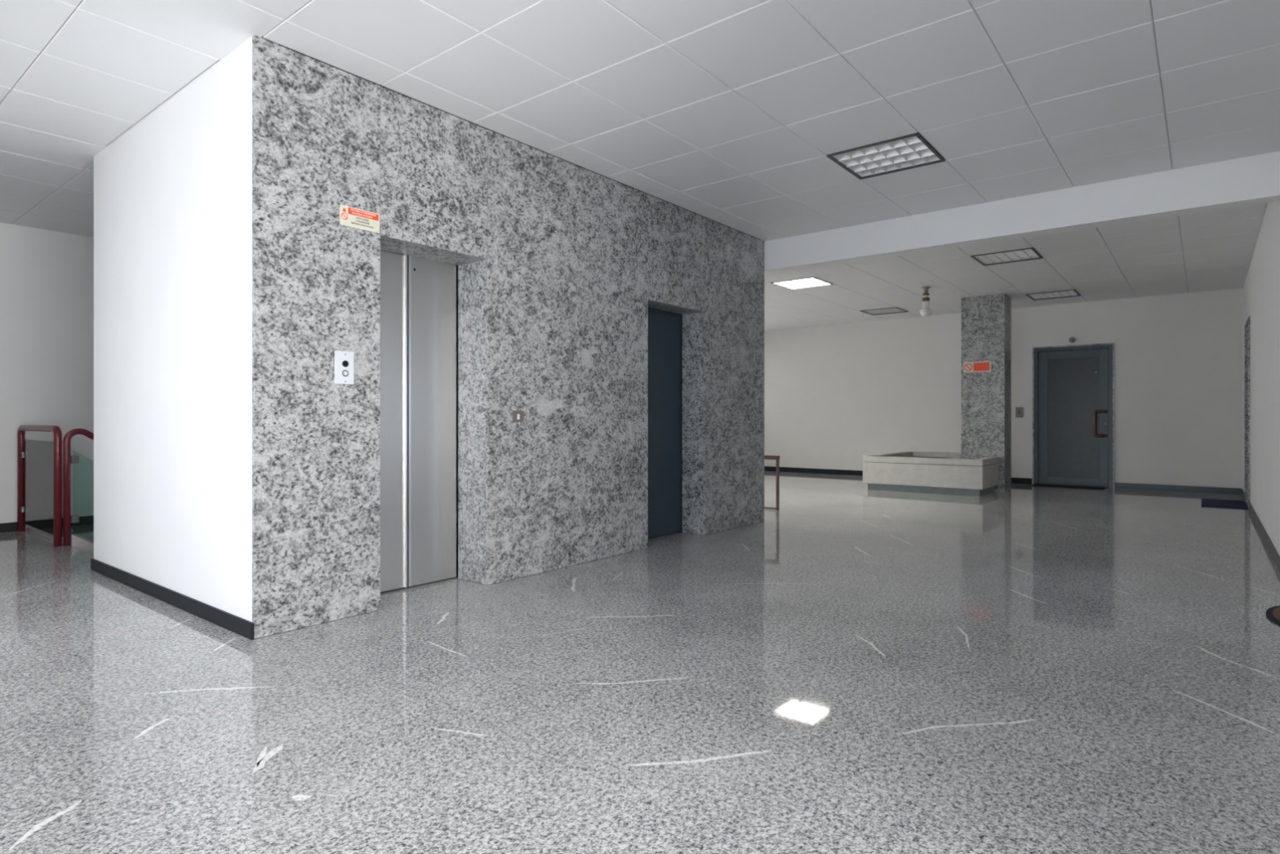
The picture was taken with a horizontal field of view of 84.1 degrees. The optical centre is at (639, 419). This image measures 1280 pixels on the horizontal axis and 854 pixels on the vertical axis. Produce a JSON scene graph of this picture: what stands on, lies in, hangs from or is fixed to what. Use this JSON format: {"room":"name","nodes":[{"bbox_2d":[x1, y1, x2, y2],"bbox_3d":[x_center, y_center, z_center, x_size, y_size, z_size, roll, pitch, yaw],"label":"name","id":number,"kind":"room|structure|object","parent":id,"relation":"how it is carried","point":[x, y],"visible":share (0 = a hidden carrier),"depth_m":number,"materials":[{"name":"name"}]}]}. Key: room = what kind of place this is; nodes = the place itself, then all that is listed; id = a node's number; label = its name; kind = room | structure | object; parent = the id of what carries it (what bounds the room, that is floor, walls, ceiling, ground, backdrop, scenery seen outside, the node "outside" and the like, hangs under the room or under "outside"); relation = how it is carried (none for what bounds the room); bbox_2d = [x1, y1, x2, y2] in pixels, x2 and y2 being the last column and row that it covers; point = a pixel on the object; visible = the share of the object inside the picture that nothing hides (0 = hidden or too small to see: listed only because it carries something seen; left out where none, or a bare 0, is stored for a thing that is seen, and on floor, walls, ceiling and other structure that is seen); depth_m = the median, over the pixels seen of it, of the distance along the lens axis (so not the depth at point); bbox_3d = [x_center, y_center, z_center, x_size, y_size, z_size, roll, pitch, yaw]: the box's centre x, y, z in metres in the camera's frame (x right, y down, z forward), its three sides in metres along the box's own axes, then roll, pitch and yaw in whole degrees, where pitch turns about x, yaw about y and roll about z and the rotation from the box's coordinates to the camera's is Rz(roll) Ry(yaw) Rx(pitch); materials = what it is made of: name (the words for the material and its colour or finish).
{"room":"lobby","nodes":[
{"label":"lobby","id":0,"kind":"room"},
{"bbox_2d":[0,222,93,529],"bbox_3d":[-2.857,0.341,10.069,0.150,4.530,13.200,0,0,39],"label":"wall","id":1,"kind":"structure","parent":0,"point":[46,277],"depth_m":6.61,"materials":[{"name":"white paint"}]},
{"bbox_2d":[0,521,26,532],"bbox_3d":[-6.062,0.966,5.910,0.014,0.080,1.460,0,0,39],"label":"baseboard","id":2,"kind":"structure","parent":1,"relation":"attached to","point":[6,526],"depth_m":6.38,"materials":[{"name":"black plastic"}]},
{"bbox_2d":[26,526,62,543],"bbox_3d":[-5.111,0.991,6.125,1.206,0.030,0.050,0,0,39],"label":"trim","id":3,"kind":"structure","parent":1,"relation":"attached to","point":[32,529],"depth_m":6.17,"materials":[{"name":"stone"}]},
{"bbox_2d":[62,515,93,526],"bbox_3d":[-2.183,0.966,10.785,0.014,0.080,10.840,0,0,39],"label":"baseboard","id":4,"kind":"structure","parent":1,"relation":"attached to","point":[83,520],"depth_m":6.82,"materials":[{"name":"black plastic"}]},
{"bbox_2d":[93,35,278,622],"bbox_3d":[-2.687,-0.389,4.061,2.398,2.790,0.120,0,0,39],"label":"wall","id":5,"kind":"structure","parent":0,"point":[173,191],"depth_m":3.79,"materials":[{"name":"white paint"}]},
{"bbox_2d":[90,558,253,639],"bbox_3d":[-2.724,0.968,4.005,2.438,0.076,0.014,0,0,39],"label":"baseboard","id":6,"kind":"structure","parent":5,"relation":"attached to","point":[237,624],"depth_m":3.77,"materials":[{"name":"black plastic"}]},
{"bbox_2d":[252,35,764,638],"bbox_3d":[-1.215,0.411,5.893,2.420,4.390,4.818,0,0,39],"label":"wall","id":7,"kind":"structure","parent":0,"point":[562,264],"depth_m":4.38,"materials":[{"name":"grey stone"}]},
{"bbox_2d":[334,350,354,384],"bbox_3d":[-1.493,-0.263,3.590,0.012,0.166,0.101,0,0,39],"label":"panel","id":8,"kind":"object","parent":7,"relation":"attached to","point":[344,360],"visible":1,"depth_m":3.59,"materials":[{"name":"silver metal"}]},
{"bbox_2d":[339,204,379,233],"bbox_3d":[-1.442,-1.034,3.661,0.004,0.100,0.219,0,0,39],"label":"warning sign","id":9,"kind":"object","parent":7,"relation":"attached to","point":[349,216],"visible":1,"depth_m":3.66,"materials":[{"name":"beige plastic"}]},
{"bbox_2d":[380,249,457,595],"bbox_3d":[-1.416,-0.010,4.247,0.103,2.032,0.757,0,0,39],"label":"door","id":10,"kind":"structure","parent":7,"relation":"in","point":[418,295],"depth_m":4.26,"materials":[{"name":"silver metal"}]},
{"bbox_2d":[511,410,524,422],"bbox_3d":[-0.771,-0.022,4.497,0.012,0.072,0.092,0,0,39],"label":"switch","id":11,"kind":"object","parent":7,"relation":"attached to","point":[517,415],"visible":1,"depth_m":4.49,"materials":[{"name":"brown metal"}]},
{"bbox_2d":[648,307,682,537],"bbox_3d":[0.111,0.023,6.035,0.097,1.966,0.849,0,0,39],"label":"door","id":12,"kind":"structure","parent":7,"relation":"in","point":[664,327],"depth_m":6.15,"materials":[{"name":"blue paint"}]},
{"bbox_2d":[0,471,1279,853],"bbox_3d":[0.658,1.116,6.633,10.030,0.220,14.200,0,0,39],"label":"floor","id":13,"kind":"structure","parent":0,"point":[852,668],"depth_m":2.50,"materials":[{"name":"stone"}]},
{"bbox_2d":[17,424,62,546],"bbox_3d":[-5.111,0.526,6.032,1.263,0.960,0.053,0,0,39],"label":"guard rail","id":14,"kind":"object","parent":13,"relation":"on","point":[39,463],"visible":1,"depth_m":6.03,"materials":[{"name":"red metal"}]},
{"bbox_2d":[764,454,779,510],"bbox_3d":[1.021,0.704,8.335,1.344,0.605,0.056,0,0,39],"label":"frame","id":15,"kind":"object","parent":13,"relation":"on","point":[766,457],"visible":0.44,"depth_m":7.92,"materials":[{"name":"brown metal"}]},
{"bbox_2d":[862,451,999,496],"bbox_3d":[4.437,0.764,10.482,1.590,0.484,1.970,0,0,39],"label":"planter","id":16,"kind":"object","parent":13,"relation":"on","point":[918,472],"visible":0.91,"depth_m":9.71,"materials":[{"name":"concrete"}]},
{"bbox_2d":[960,293,1011,491],"bbox_3d":[5.003,-0.379,10.262,0.570,2.770,0.430,0,0,39],"label":"granite column","id":17,"kind":"structure","parent":13,"relation":"on","point":[985,320],"depth_m":10.08,"materials":[{"name":"grey stone"}]},
{"bbox_2d":[963,360,991,373],"bbox_3d":[4.810,-0.754,10.137,0.365,0.150,0.004,0,0,39],"label":"no smoking sign","id":18,"kind":"object","parent":17,"relation":"attached to","point":[970,366],"visible":1,"depth_m":10.13,"materials":[{"name":"red plastic"}]},
{"bbox_2d":[1031,484,1105,489],"bbox_3d":[6.404,1.000,10.626,0.910,0.012,0.325,0,0,39],"label":"threshold","id":19,"kind":"object","parent":13,"relation":"on","point":[1036,485],"visible":1,"depth_m":10.59,"materials":[{"name":"grey metal"}]},
{"bbox_2d":[1200,497,1248,509],"bbox_3d":[6.970,1.000,8.479,0.419,0.012,0.950,0,0,39],"label":"doormat","id":20,"kind":"object","parent":13,"relation":"on","point":[1232,504],"visible":1,"depth_m":8.36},
{"bbox_2d":[1266,605,1279,625],"bbox_3d":[3.441,0.999,3.473,0.570,0.014,0.800,0,0,39],"label":"doormat","id":21,"kind":"object","parent":13,"relation":"on","point":[1273,613],"visible":1,"depth_m":3.62,"materials":[{"name":"black rubber"}]},
{"bbox_3d":[-3.392,1.719,6.128,1.260,1.315,2.164,0,0,39],"label":"staircase","id":22,"kind":"structure","parent":13,"relation":"attached to","visible":0},
{"bbox_2d":[62,428,93,555],"bbox_3d":[-3.750,1.445,6.752,0.054,2.751,2.761,0,0,39],"label":"stair handrail","id":23,"kind":"object","parent":22,"relation":"attached to","point":[70,540],"visible":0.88,"depth_m":5.68,"materials":[{"name":"red metal"}]},
{"bbox_2d":[0,0,1279,330],"bbox_3d":[0.658,-1.889,6.633,10.030,0.250,14.200,0,0,39],"label":"ceiling","id":24,"kind":"structure","parent":0,"point":[730,113],"depth_m":3.90,"materials":[{"name":"paint"}]},
{"bbox_2d":[770,276,833,289],"bbox_3d":[2.100,-1.814,9.192,0.594,0.112,0.594,0,0,39],"label":"ceiling light","id":25,"kind":"object","parent":24,"relation":"attached to","point":[812,282],"visible":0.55,"depth_m":9.23,"materials":[{"name":"plastic"}]},
{"bbox_2d":[859,306,908,315],"bbox_3d":[3.968,-1.814,11.539,0.594,0.112,0.594,0,0,39],"label":"ceiling light","id":26,"kind":"object","parent":24,"relation":"attached to","point":[894,309],"visible":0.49,"depth_m":11.58,"materials":[{"name":"metal"}]},
{"bbox_2d":[826,131,945,179],"bbox_3d":[1.661,-1.814,4.786,0.594,0.112,0.594,0,0,39],"label":"ceiling light","id":27,"kind":"object","parent":24,"relation":"attached to","point":[911,151],"visible":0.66,"depth_m":4.81,"materials":[{"name":"metal"}]},
{"bbox_2d":[920,286,932,316],"bbox_3d":[3.804,-1.569,9.446,0.156,0.390,0.156,0,0,39],"label":"ceiling camera","id":28,"kind":"object","parent":24,"relation":"hanging from","point":[926,311],"visible":1,"depth_m":9.41,"materials":[{"name":"grey plastic"}]},
{"bbox_2d":[970,247,1043,266],"bbox_3d":[3.978,-1.814,7.697,0.594,0.112,0.594,0,0,39],"label":"ceiling light","id":29,"kind":"object","parent":24,"relation":"attached to","point":[1025,254],"visible":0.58,"depth_m":7.73,"materials":[{"name":"metal"}]},
{"bbox_2d":[1025,288,1080,300],"bbox_3d":[5.846,-1.814,10.045,0.594,0.112,0.594,0,0,39],"label":"ceiling light","id":30,"kind":"object","parent":24,"relation":"attached to","point":[1068,293],"visible":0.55,"depth_m":10.08,"materials":[{"name":"metal"}]},
{"bbox_2d":[764,288,1243,488],"bbox_3d":[5.056,-0.459,12.079,9.730,2.930,0.200,0,0,39],"label":"wall","id":31,"kind":"structure","parent":0,"point":[836,395],"depth_m":11.15,"materials":[{"name":"beige paint"}]},
{"bbox_2d":[764,466,1031,484],"bbox_3d":[3.658,0.961,13.054,6.301,0.090,0.014,0,0,39],"label":"baseboard","id":32,"kind":"structure","parent":31,"relation":"attached to","point":[1014,480],"depth_m":13.18,"materials":[{"name":"black plastic"}]},
{"bbox_2d":[1015,407,1022,417],"bbox_3d":[5.983,-0.119,11.205,0.100,0.160,0.014,0,0,39],"label":"wall switch","id":33,"kind":"object","parent":31,"relation":"attached to","point":[1019,411],"visible":1,"depth_m":11.20,"materials":[{"name":"grey plastic"}]},
{"bbox_2d":[1068,337,1075,342],"bbox_3d":[6.538,-1.209,10.746,0.090,0.089,0.041,0,0,39],"label":"sensor","id":34,"kind":"object","parent":31,"relation":"attached to","point":[1071,340],"visible":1,"depth_m":10.73,"materials":[{"name":"grey plastic"}]},
{"bbox_2d":[1032,342,1114,488],"bbox_3d":[6.549,-0.061,10.758,1.067,2.135,0.169,0,0,39],"label":"door","id":35,"kind":"structure","parent":31,"relation":"in","point":[1073,385],"depth_m":10.75,"materials":[{"name":"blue metal"}]},
{"bbox_2d":[1115,482,1241,494],"bbox_3d":[7.521,0.964,9.971,1.418,0.085,0.030,0,0,39],"label":"trim","id":36,"kind":"structure","parent":31,"relation":"attached to","point":[1117,485],"depth_m":9.93,"materials":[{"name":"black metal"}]},
{"bbox_2d":[1243,201,1279,555],"bbox_3d":[5.035,-0.459,5.003,0.850,2.930,10.900,0,0,39],"label":"wall","id":37,"kind":"structure","parent":0,"point":[1261,287],"depth_m":5.90,"materials":[{"name":"white paint"}]},
{"bbox_2d":[762,151,1279,275],"bbox_3d":[2.665,-1.630,6.007,4.110,0.308,0.180,0,0,39],"label":"beam","id":38,"kind":"structure","parent":37,"relation":"attached to","point":[1255,180],"depth_m":5.51,"materials":[{"name":"white paint"}]},
{"bbox_2d":[1241,488,1244,500],"bbox_3d":[7.774,0.969,9.139,0.014,0.075,0.938,0,0,39],"label":"baseboard","id":39,"kind":"structure","parent":37,"relation":"attached to","point":[1242,491],"depth_m":9.16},
{"bbox_2d":[1244,316,1250,508],"bbox_3d":[7.321,-0.079,8.284,0.378,2.170,0.960,0,0,39],"label":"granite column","id":40,"kind":"structure","parent":37,"relation":"in","point":[1247,326],"depth_m":8.73,"materials":[{"name":"stone"}]},
{"bbox_2d":[1248,502,1279,571],"bbox_3d":[5.260,0.969,5.979,0.014,0.075,5.208,0,0,39],"label":"baseboard","id":41,"kind":"structure","parent":37,"relation":"attached to","point":[1273,552],"depth_m":5.69,"materials":[{"name":"black plastic"}]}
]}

